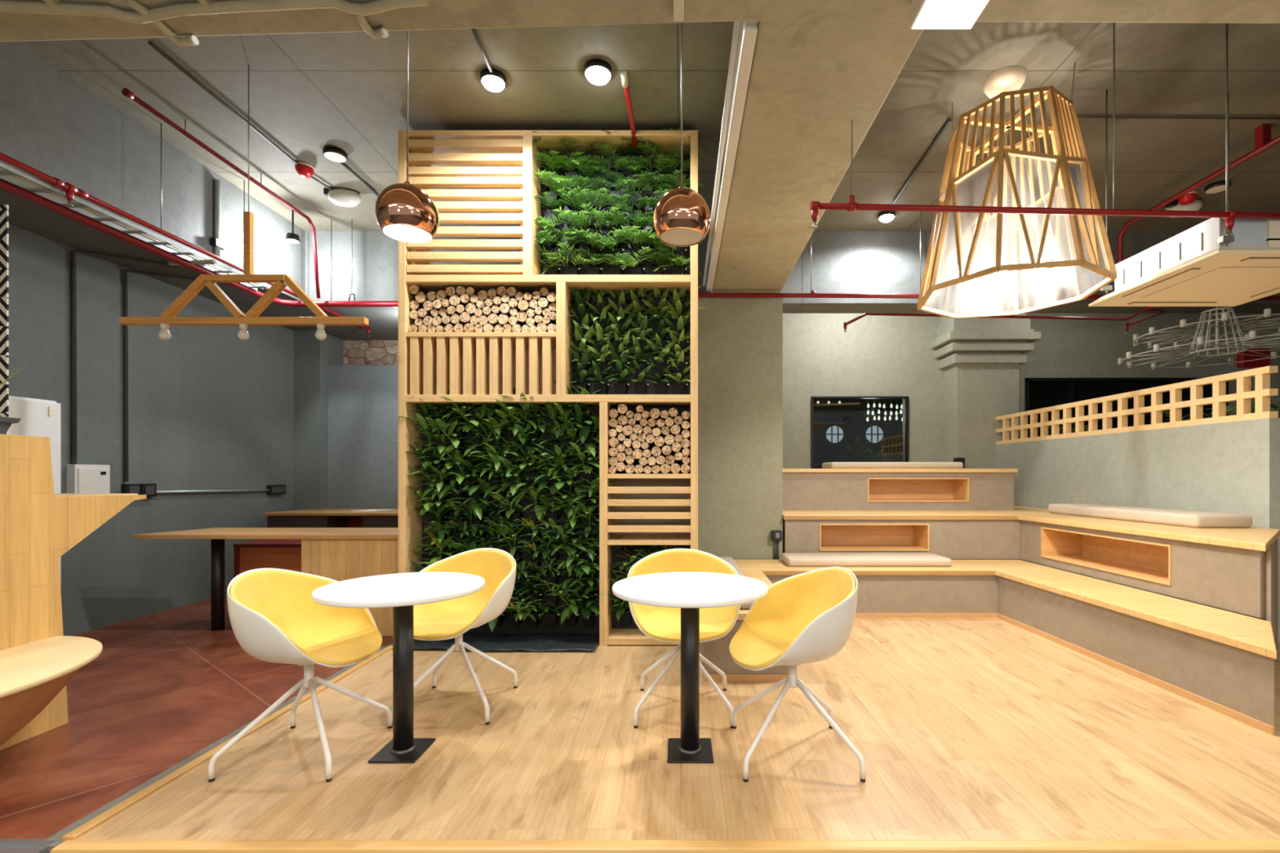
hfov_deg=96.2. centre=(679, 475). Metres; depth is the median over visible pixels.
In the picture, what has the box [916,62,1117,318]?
wooden lantern
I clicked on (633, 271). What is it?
potted plant
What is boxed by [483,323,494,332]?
log
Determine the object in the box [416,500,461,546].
potted plant
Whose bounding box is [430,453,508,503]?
potted plant
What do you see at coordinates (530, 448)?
potted plant
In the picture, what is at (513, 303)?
log
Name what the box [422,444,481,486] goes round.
potted plant
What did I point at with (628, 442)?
log
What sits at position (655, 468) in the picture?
log
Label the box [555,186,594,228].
potted plant
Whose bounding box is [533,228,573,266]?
potted plant
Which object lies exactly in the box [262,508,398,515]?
countertop
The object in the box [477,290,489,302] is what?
log
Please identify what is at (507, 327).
log
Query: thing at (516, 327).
log
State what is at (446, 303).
log
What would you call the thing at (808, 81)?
ceiling beam
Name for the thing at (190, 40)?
conduit
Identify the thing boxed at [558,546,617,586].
potted plant
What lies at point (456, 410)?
potted plant
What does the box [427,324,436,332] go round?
log
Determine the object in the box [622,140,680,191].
potted plant
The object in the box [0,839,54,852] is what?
trim
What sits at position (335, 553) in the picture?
work table
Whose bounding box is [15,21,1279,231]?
ceiling
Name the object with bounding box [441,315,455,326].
log
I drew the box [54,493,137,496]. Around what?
shelf
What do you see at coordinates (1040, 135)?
slat
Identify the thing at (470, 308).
log
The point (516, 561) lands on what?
potted plant
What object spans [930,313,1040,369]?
capital
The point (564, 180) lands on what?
potted plant
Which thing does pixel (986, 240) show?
slat
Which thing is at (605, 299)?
potted plant
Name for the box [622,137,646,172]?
potted plant
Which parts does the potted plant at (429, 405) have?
pot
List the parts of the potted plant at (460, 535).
pot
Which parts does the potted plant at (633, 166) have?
pot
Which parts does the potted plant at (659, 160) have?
pot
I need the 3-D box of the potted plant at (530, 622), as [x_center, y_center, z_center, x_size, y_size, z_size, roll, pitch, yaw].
[-1.151,1.016,4.298,0.294,0.262,0.258,0,0,0]
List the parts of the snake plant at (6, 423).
planter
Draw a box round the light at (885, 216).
[878,210,895,222]
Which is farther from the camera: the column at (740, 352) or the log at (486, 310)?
the column at (740, 352)
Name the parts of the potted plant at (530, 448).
pot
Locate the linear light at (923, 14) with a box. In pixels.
[909,0,989,29]
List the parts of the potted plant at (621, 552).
pot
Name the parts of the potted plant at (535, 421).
pot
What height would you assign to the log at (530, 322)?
0.068 m
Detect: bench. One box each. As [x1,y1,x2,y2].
[0,668,79,746]
[699,560,1276,735]
[782,468,1017,559]
[782,505,1279,667]
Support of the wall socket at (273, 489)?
attached to the wall at (210, 407)
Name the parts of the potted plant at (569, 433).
pot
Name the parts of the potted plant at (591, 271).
pot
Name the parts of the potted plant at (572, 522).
pot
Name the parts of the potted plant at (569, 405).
pot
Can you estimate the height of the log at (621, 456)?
0.070 m
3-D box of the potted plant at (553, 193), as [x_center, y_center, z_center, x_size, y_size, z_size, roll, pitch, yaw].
[-0.963,-2.161,4.305,0.342,0.217,0.313,0,0,0]
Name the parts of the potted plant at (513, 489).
pot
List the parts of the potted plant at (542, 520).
pot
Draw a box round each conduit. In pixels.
[0,0,429,23]
[71,249,177,464]
[124,0,199,46]
[124,269,195,481]
[147,40,298,165]
[156,488,269,493]
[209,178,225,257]
[311,176,332,190]
[340,162,378,196]
[354,13,388,39]
[471,28,493,72]
[892,118,951,204]
[1076,115,1279,119]
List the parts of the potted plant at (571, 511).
pot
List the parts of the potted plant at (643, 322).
pot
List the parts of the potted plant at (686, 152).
pot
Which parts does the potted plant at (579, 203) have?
pot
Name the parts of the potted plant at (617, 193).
pot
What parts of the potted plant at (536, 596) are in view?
pot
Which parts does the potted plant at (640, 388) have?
pot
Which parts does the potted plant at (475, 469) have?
pot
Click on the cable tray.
(12, 174)
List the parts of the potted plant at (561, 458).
pot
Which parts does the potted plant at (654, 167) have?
pot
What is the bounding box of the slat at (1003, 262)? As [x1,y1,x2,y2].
[1001,131,1006,265]
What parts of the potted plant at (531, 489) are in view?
pot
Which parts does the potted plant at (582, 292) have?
pot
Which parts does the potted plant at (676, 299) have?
pot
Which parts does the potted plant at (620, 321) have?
pot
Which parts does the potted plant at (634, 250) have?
pot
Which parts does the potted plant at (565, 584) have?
pot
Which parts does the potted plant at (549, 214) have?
pot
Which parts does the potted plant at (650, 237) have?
pot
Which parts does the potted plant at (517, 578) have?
pot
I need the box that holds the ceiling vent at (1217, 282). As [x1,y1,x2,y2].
[1141,266,1279,298]
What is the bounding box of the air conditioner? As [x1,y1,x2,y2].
[1088,22,1279,306]
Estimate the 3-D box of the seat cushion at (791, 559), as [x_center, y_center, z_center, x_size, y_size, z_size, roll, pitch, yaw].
[1.725,0.787,5.390,1.490,0.075,0.420,0,0,0]
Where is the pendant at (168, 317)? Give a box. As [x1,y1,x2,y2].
[119,64,368,340]
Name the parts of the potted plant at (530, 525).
pot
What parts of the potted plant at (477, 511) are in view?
pot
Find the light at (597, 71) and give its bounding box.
[583,58,612,84]
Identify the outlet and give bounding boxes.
[1127,302,1216,304]
[1240,257,1279,261]
[1250,287,1279,297]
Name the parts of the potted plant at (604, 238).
pot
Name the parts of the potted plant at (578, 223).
pot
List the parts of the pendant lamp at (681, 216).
lamp shade, cord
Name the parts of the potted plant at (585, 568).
pot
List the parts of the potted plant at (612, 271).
pot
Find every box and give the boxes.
[66,464,110,493]
[1236,347,1270,368]
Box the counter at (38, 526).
[0,434,146,750]
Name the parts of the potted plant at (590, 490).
pot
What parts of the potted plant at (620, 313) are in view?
pot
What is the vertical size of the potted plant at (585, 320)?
0.335 m
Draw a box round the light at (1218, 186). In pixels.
[1204,180,1231,193]
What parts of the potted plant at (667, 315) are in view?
pot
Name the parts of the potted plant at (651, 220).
pot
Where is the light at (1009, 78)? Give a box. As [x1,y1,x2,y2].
[982,65,1026,98]
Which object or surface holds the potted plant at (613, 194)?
attached to the partition at (660, 505)
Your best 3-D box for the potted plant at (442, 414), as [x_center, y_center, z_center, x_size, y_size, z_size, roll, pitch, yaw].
[-1.816,-0.511,4.333,0.259,0.266,0.210,0,0,0]
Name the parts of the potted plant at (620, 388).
pot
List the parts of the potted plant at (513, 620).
pot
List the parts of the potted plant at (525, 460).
pot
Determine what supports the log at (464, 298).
on the log at (470, 308)
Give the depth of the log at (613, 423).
4.22 m
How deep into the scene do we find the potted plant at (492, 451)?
4.27 m
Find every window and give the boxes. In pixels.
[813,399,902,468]
[826,426,844,443]
[866,426,884,443]
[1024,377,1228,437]
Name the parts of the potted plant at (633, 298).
pot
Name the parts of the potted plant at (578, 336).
pot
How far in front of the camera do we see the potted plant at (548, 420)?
4.34 m
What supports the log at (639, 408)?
on the log at (637, 416)
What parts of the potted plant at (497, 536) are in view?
pot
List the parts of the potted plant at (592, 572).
pot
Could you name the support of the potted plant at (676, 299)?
attached to the partition at (660, 505)
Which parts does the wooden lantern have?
rail, corner post, frame, rail, acrylic panel, corner post, bulb, rail, rail, corner post, rail, acrylic panel, bulb, frame, rail, rail, bulb, frame, rail, corner post, bulb, corner post, rail, rail, frame, frame, bulb, rail, rail, bulb, rail, corner post, corner post, frame, acrylic panel, acrylic panel, corner post, rail, rail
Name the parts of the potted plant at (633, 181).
pot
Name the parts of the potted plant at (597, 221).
pot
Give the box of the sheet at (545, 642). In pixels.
[391,634,599,651]
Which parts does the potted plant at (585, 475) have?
pot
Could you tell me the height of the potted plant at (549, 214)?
0.206 m
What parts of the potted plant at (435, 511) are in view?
pot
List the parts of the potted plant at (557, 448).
pot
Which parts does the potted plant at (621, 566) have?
pot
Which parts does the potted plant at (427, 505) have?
pot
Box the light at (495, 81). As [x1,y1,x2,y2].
[480,67,506,92]
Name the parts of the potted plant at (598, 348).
pot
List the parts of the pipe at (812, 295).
hanger rod, hanger rod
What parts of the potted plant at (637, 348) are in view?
pot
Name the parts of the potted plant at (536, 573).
pot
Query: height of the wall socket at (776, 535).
0.285 m
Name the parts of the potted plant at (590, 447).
pot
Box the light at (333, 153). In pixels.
[322,146,347,162]
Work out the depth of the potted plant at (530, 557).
4.33 m
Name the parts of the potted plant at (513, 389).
pot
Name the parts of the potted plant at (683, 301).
pot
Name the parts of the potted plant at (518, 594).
pot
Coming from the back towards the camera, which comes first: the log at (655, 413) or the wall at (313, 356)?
the wall at (313, 356)
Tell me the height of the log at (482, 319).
0.074 m
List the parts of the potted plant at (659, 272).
pot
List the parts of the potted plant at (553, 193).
pot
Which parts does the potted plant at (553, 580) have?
pot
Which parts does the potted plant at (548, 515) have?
pot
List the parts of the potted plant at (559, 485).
pot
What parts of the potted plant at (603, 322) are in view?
pot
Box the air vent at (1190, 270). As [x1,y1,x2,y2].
[1121,267,1201,297]
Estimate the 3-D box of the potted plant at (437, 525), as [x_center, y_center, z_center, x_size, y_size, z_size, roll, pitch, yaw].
[-1.827,0.506,4.287,0.424,0.366,0.292,0,0,23]
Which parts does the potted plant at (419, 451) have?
pot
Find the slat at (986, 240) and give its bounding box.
[982,126,999,247]
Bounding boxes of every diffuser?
[324,151,346,162]
[382,224,431,241]
[481,75,505,92]
[585,66,610,84]
[660,228,702,245]
[879,213,894,222]
[1205,185,1225,193]
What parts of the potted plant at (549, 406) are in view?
pot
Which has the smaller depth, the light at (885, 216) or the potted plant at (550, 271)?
the potted plant at (550, 271)
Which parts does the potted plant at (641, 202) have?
pot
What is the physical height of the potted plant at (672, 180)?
0.217 m
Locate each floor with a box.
[0,594,392,839]
[75,617,1279,839]
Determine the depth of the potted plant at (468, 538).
4.27 m
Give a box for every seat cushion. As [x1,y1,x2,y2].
[718,556,754,608]
[781,553,951,566]
[822,462,963,468]
[1048,503,1252,528]
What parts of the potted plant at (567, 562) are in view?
pot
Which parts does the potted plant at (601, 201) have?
pot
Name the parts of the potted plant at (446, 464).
pot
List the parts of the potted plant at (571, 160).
pot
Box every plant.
[0,364,26,434]
[394,440,465,485]
[395,482,463,524]
[397,399,468,446]
[399,413,468,466]
[407,462,465,506]
[408,520,464,559]
[409,561,425,571]
[413,527,453,568]
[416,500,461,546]
[417,561,433,564]
[422,416,475,464]
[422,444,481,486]
[427,390,450,420]
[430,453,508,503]
[431,446,481,506]
[437,403,486,446]
[437,496,471,526]
[439,393,467,426]
[439,395,506,445]
[442,533,466,556]
[444,470,509,526]
[444,516,475,543]
[448,408,503,466]
[448,498,497,546]
[448,540,494,551]
[450,433,503,486]
[454,531,488,552]
[459,404,484,426]
[462,442,525,486]
[466,387,520,446]
[466,452,547,506]
[467,417,519,465]
[468,532,506,551]
[469,451,519,506]
[472,493,513,526]
[476,392,502,424]
[478,396,547,446]
[479,515,515,546]
[480,521,531,564]
[488,412,538,465]
[488,599,513,631]
[490,434,541,486]
[490,491,528,526]
[493,514,525,546]
[497,386,523,426]
[497,445,547,486]
[498,447,550,506]
[501,392,555,446]
[502,596,535,626]
[507,581,523,607]
[508,591,543,626]
[511,480,556,526]
[511,514,551,546]
[513,423,555,466]
[514,555,537,586]
[514,574,547,607]
[515,387,543,426]
[515,537,550,566]
[515,558,522,575]
[520,557,552,586]
[524,597,561,626]
[527,444,582,486]
[527,511,565,546]
[527,530,563,566]
[529,460,598,506]
[529,493,564,526]
[530,574,563,607]
[531,415,579,466]
[531,454,583,506]
[532,126,568,172]
[532,400,575,446]
[533,150,578,191]
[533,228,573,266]
[533,404,564,426]
[534,168,573,209]
[534,191,573,228]
[534,414,599,466]
[535,210,568,247]
[535,244,568,275]
[537,555,563,586]
[538,225,584,266]
[539,488,599,526]
[540,169,600,209]
[541,240,594,275]
[546,151,601,189]
[546,435,598,486]
[546,524,597,566]
[547,138,593,172]
[547,582,582,626]
[550,561,598,607]
[551,206,600,247]
[551,378,584,426]
[551,402,593,446]
[551,498,590,546]
[551,537,599,586]
[552,497,599,546]
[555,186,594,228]
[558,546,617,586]
[559,386,599,446]
[559,404,614,466]
[562,162,614,209]
[563,201,614,247]
[563,245,608,275]
[563,510,622,564]
[563,587,613,626]
[564,226,616,266]
[566,288,608,334]
[566,453,615,506]
[568,307,595,355]
[568,325,603,377]
[568,347,600,394]
[568,442,611,486]
[568,561,617,604]
[569,184,624,228]
[569,273,593,313]
[569,477,622,526]
[571,385,604,426]
[576,154,622,191]
[576,328,619,376]
[582,307,616,354]
[583,142,637,191]
[583,354,621,394]
[584,293,617,333]
[586,142,606,172]
[586,288,613,312]
[587,165,634,209]
[587,206,644,247]
[587,225,631,266]
[590,344,642,394]
[592,251,643,275]
[597,593,631,625]
[599,127,638,172]
[599,191,636,228]
[600,200,653,247]
[600,305,639,355]
[604,330,637,377]
[605,288,636,334]
[607,171,657,209]
[607,225,660,266]
[607,274,630,312]
[608,570,628,604]
[609,186,657,228]
[609,533,635,562]
[610,246,652,275]
[610,547,647,580]
[614,570,627,579]
[616,152,659,191]
[616,312,655,354]
[618,357,657,394]
[619,288,662,334]
[620,548,646,572]
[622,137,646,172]
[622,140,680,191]
[623,328,662,377]
[624,288,654,313]
[627,226,678,266]
[631,170,675,209]
[631,287,684,334]
[634,333,683,377]
[634,536,659,558]
[635,195,662,228]
[635,546,662,559]
[637,215,662,247]
[638,141,663,172]
[640,350,677,394]
[643,249,675,275]
[644,306,677,355]
[646,288,673,311]
[648,234,700,266]
[648,536,671,551]
[651,328,699,377]
[652,247,701,275]
[653,146,699,189]
[653,186,708,206]
[657,169,704,188]
[660,125,706,172]
[660,285,704,333]
[662,300,703,355]
[662,349,700,394]
[666,535,686,549]
[667,273,689,313]
[835,433,879,462]
[861,446,888,462]
[1048,426,1062,435]
[1059,426,1075,434]
[1084,425,1088,431]
[1162,410,1204,421]
[1183,404,1236,420]
[1250,401,1272,413]
[1270,403,1279,417]
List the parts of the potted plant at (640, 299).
pot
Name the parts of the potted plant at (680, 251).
pot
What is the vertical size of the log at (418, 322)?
0.059 m
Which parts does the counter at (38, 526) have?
seat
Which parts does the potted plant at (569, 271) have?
pot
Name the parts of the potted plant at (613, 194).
pot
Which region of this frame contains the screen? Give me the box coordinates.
[995,365,1278,444]
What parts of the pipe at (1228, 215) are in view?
hanger rod, hanger rod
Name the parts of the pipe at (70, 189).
hanger rod, hanger rod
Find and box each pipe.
[0,123,370,337]
[0,177,398,306]
[121,88,320,298]
[620,71,637,147]
[697,211,1279,300]
[809,22,1279,235]
[844,306,1166,333]
[1117,124,1279,262]
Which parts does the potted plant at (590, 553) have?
pot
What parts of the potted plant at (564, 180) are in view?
pot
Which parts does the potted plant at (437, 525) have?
pot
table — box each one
[132,527,398,635]
[262,508,398,527]
[311,572,484,763]
[612,572,768,763]
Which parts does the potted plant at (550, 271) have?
pot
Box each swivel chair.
[208,568,392,782]
[390,547,517,724]
[626,548,740,728]
[728,566,866,782]
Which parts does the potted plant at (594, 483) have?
pot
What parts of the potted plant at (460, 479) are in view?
pot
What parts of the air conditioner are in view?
hanger rod, fascia panel, casing, hanger rod, hanger rod, casing trim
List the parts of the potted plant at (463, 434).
pot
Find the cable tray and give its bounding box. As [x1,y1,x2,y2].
[0,159,271,290]
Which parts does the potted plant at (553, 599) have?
pot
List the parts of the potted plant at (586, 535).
pot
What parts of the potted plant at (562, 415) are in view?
pot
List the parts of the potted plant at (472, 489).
pot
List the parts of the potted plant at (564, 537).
pot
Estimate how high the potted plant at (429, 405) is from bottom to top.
0.359 m
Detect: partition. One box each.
[398,129,697,646]
[995,417,1279,641]
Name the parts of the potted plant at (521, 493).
pot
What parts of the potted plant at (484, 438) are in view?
pot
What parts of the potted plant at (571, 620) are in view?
pot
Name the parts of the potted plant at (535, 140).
pot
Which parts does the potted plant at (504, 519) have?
pot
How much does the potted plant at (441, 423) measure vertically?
0.384 m
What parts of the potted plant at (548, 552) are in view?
pot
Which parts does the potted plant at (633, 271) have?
pot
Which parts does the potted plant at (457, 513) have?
pot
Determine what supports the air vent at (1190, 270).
attached to the air conditioner
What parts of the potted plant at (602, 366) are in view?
pot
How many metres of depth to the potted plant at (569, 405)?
4.33 m
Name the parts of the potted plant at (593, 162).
pot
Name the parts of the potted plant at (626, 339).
pot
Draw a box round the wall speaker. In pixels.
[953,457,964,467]
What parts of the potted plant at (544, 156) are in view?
pot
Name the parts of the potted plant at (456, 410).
pot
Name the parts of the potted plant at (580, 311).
pot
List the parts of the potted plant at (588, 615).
pot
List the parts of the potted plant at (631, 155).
pot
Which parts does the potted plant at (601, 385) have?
pot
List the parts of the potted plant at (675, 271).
pot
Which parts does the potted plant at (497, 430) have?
pot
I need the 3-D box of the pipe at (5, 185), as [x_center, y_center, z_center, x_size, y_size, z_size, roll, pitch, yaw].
[-2.975,-2.140,4.100,2.150,0.879,3.400,0,0,0]
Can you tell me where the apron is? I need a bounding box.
[266,515,398,527]
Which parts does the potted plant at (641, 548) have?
pot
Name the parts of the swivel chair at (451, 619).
leg, leg, leg, leg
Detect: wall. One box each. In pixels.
[8,224,293,635]
[220,231,710,340]
[293,330,343,510]
[328,364,398,508]
[343,340,398,364]
[782,313,1279,468]
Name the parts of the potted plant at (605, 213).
pot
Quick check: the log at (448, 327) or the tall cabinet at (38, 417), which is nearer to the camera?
the tall cabinet at (38, 417)
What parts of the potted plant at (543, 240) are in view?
pot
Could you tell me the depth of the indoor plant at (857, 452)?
8.94 m
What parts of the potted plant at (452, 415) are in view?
pot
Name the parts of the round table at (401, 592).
plate, post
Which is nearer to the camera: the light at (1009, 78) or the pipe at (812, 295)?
the light at (1009, 78)
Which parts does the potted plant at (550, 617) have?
pot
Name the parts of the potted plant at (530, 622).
pot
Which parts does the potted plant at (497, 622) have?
pot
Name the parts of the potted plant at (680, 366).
pot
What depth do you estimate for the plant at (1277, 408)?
4.54 m
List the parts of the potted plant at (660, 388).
pot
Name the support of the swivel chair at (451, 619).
on the floor at (962, 728)
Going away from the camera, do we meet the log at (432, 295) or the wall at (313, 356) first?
the log at (432, 295)
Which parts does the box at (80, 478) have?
door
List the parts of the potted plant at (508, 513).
pot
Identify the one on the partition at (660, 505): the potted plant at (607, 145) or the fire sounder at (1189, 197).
the potted plant at (607, 145)
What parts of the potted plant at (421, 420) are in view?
pot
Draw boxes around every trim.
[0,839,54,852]
[33,640,392,852]
[49,840,1279,852]
[62,644,392,842]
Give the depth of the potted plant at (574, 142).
4.35 m
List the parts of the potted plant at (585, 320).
pot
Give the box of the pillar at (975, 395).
[943,364,1018,468]
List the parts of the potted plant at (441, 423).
pot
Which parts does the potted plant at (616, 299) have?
pot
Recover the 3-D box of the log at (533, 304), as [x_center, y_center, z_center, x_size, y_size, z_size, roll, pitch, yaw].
[-1.081,-1.267,4.325,0.067,0.070,0.210,0,0,0]
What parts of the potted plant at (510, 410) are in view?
pot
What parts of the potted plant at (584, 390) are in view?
pot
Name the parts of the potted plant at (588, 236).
pot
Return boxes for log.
[408,284,427,295]
[408,324,419,332]
[409,300,424,311]
[409,310,423,319]
[414,318,424,326]
[415,292,429,305]
[417,308,433,318]
[418,324,428,332]
[422,300,435,312]
[422,315,433,326]
[426,291,438,302]
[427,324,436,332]
[430,308,441,317]
[431,315,445,327]
[432,299,446,311]
[435,325,445,332]
[436,290,449,301]
[439,307,451,316]
[441,298,452,309]
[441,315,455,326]
[444,324,455,332]
[445,286,460,297]
[447,306,460,315]
[448,294,466,307]
[450,314,465,325]
[453,323,465,332]
[456,285,466,296]
[456,304,466,314]
[459,293,471,305]
[459,311,471,324]
[463,323,475,332]
[465,302,478,317]
[466,287,477,297]
[470,294,479,305]
[470,315,479,325]
[474,308,488,317]
[474,324,484,332]
[475,300,486,310]
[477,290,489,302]
[478,315,490,325]
[482,306,493,316]
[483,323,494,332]
[484,297,496,308]
[487,288,501,299]
[487,313,502,326]
[491,305,502,315]
[493,296,503,306]
[493,324,503,332]
[496,286,507,297]
[497,313,511,326]
[499,302,511,316]
[501,294,511,304]
[502,324,513,332]
[506,286,518,298]
[508,297,520,311]
[508,315,523,326]
[509,308,518,316]
[511,324,521,332]
[515,292,524,302]
[515,311,529,327]
[517,300,530,313]
[521,324,529,332]
[524,292,533,302]
[525,317,537,327]
[526,308,537,319]
[528,298,539,310]
[528,325,537,332]
[532,291,543,302]
[534,306,544,317]
[534,315,542,324]
[536,322,548,332]
[537,297,550,309]
[539,287,550,303]
[542,307,551,317]
[542,315,554,325]
[546,292,555,303]
[546,323,555,332]
[548,302,555,312]
[548,311,555,324]
[608,408,621,420]
[608,417,619,429]
[608,428,618,438]
[608,436,622,448]
[608,447,619,457]
[608,456,620,466]
[608,465,618,473]
[615,425,624,434]
[615,462,626,471]
[617,404,629,417]
[617,415,629,426]
[617,433,627,442]
[617,444,627,453]
[617,452,627,462]
[622,425,635,437]
[623,438,632,448]
[624,447,634,455]
[624,463,635,473]
[626,410,634,418]
[626,455,636,464]
[627,417,637,427]
[629,433,638,441]
[631,440,641,449]
[632,424,644,435]
[632,448,644,459]
[633,413,643,423]
[634,464,644,473]
[635,404,644,414]
[637,433,646,443]
[639,457,648,466]
[640,418,648,427]
[640,441,650,449]
[641,410,650,421]
[642,426,652,435]
[642,448,652,458]
[643,466,652,473]
[645,434,655,444]
[647,417,657,428]
[647,456,657,466]
[649,408,661,421]
[651,445,662,457]
[651,465,660,473]
[652,427,662,437]
[653,435,665,448]
[656,418,665,430]
[656,455,666,465]
[660,410,668,421]
[660,426,671,436]
[660,463,670,473]
[661,445,671,456]
[664,417,674,428]
[664,434,675,446]
[665,454,675,465]
[668,407,678,419]
[670,424,680,436]
[670,463,679,473]
[671,442,681,453]
[673,416,682,426]
[674,434,682,443]
[674,451,683,461]
[680,420,690,431]
[680,429,690,439]
[680,438,690,448]
[680,463,690,473]
[681,410,690,421]
[681,456,689,464]
[682,448,689,456]
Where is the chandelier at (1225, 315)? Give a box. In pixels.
[1117,306,1279,369]
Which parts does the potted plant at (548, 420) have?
pot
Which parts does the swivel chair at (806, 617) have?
leg, leg, leg, leg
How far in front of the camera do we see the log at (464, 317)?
4.22 m
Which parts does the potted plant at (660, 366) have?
pot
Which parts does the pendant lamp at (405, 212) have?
lamp shade, cord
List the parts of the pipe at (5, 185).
hanger rod, hanger rod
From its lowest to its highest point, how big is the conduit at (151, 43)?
0.024 m
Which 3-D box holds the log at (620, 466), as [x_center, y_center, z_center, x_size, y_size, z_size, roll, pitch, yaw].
[-0.438,-0.068,4.323,0.071,0.073,0.214,0,0,0]
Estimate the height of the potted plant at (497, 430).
0.448 m
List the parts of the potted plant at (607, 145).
pot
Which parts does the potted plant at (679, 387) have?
pot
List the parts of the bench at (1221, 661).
skirting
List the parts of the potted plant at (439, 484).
pot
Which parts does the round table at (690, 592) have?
post, plate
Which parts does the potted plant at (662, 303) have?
pot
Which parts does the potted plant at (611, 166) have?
pot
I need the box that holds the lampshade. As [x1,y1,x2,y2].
[1187,306,1247,356]
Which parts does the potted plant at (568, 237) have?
pot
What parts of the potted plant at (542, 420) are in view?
pot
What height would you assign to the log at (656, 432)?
0.065 m
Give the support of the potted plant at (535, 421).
attached to the partition at (660, 505)
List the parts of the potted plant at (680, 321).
pot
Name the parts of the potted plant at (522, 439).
pot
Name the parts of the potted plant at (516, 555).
pot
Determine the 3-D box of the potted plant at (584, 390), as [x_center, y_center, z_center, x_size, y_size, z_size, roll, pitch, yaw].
[-0.714,-0.526,4.311,0.344,0.296,0.232,0,0,0]
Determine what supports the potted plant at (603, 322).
attached to the partition at (660, 505)
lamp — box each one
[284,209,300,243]
[323,187,360,207]
[374,30,439,243]
[653,22,710,246]
[813,400,860,406]
[1164,199,1202,217]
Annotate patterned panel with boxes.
[0,204,8,434]
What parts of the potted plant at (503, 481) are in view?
pot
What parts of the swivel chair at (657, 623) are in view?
leg, leg, leg, leg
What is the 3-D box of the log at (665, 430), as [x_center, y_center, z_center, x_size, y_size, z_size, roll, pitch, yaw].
[-0.106,-0.334,4.329,0.072,0.068,0.202,0,0,0]
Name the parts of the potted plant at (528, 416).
pot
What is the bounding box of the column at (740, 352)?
[697,297,782,559]
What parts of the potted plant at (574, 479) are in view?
pot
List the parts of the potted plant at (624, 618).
pot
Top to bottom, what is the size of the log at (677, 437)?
0.061 m
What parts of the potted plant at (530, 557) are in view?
pot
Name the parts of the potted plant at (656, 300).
pot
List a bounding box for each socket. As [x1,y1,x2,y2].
[121,483,156,497]
[128,485,139,494]
[145,485,155,494]
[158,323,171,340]
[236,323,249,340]
[266,484,285,494]
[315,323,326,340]
[771,530,782,559]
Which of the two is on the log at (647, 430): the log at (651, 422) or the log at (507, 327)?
the log at (651, 422)
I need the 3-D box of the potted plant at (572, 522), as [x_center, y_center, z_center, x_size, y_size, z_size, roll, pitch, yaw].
[-0.845,0.331,4.318,0.417,0.412,0.255,0,0,29]
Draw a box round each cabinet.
[8,395,61,590]
[233,539,301,577]
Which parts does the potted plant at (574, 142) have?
pot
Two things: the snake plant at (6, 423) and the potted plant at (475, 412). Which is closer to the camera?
the snake plant at (6, 423)
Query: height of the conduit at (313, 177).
0.016 m
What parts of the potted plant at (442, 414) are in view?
pot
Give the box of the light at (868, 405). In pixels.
[866,399,902,421]
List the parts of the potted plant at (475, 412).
pot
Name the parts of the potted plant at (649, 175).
pot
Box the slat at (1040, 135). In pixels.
[1020,130,1042,257]
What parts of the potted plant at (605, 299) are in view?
pot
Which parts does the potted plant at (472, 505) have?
pot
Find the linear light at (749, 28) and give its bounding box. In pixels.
[702,20,757,291]
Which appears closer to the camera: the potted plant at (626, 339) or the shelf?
the shelf
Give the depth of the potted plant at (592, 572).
4.30 m
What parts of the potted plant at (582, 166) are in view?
pot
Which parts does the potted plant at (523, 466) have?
pot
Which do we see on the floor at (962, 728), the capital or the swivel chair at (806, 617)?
the swivel chair at (806, 617)
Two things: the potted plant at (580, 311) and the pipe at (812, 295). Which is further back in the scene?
the pipe at (812, 295)
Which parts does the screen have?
rail, rail, rail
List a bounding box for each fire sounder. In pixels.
[294,160,314,178]
[1177,190,1197,205]
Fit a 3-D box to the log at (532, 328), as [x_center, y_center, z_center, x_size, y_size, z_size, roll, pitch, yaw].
[-1.081,-1.078,4.323,0.063,0.061,0.214,0,0,0]
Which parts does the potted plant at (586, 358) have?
pot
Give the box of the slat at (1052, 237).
[1025,118,1055,244]
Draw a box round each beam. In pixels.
[0,0,1279,41]
[0,41,305,302]
[780,231,1279,313]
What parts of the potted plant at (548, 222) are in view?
pot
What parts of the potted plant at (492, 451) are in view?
pot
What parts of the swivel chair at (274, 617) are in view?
leg, leg, swivel plate, leg, leg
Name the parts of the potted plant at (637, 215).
pot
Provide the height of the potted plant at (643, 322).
0.346 m
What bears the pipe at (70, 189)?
hanging from the ceiling
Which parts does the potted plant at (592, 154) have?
pot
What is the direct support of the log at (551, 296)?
on the log at (552, 306)
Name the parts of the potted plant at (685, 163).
pot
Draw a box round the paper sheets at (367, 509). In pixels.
[354,509,394,511]
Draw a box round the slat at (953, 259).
[951,130,986,264]
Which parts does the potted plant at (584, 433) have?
pot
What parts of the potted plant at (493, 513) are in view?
pot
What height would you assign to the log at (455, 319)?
0.074 m
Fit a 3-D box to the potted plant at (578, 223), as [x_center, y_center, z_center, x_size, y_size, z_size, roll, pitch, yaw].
[-0.783,-1.876,4.343,0.303,0.223,0.379,0,0,14]
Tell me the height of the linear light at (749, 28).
0.073 m
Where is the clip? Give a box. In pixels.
[673,0,684,21]
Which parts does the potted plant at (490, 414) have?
pot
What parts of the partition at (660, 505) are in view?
post, slat panel, slat panel, slat panel, planting panel, planting panel, planting panel, slat panel, planting panel, post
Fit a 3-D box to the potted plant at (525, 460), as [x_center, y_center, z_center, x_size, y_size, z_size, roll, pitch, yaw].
[-1.244,-0.129,4.312,0.461,0.417,0.280,0,0,0]

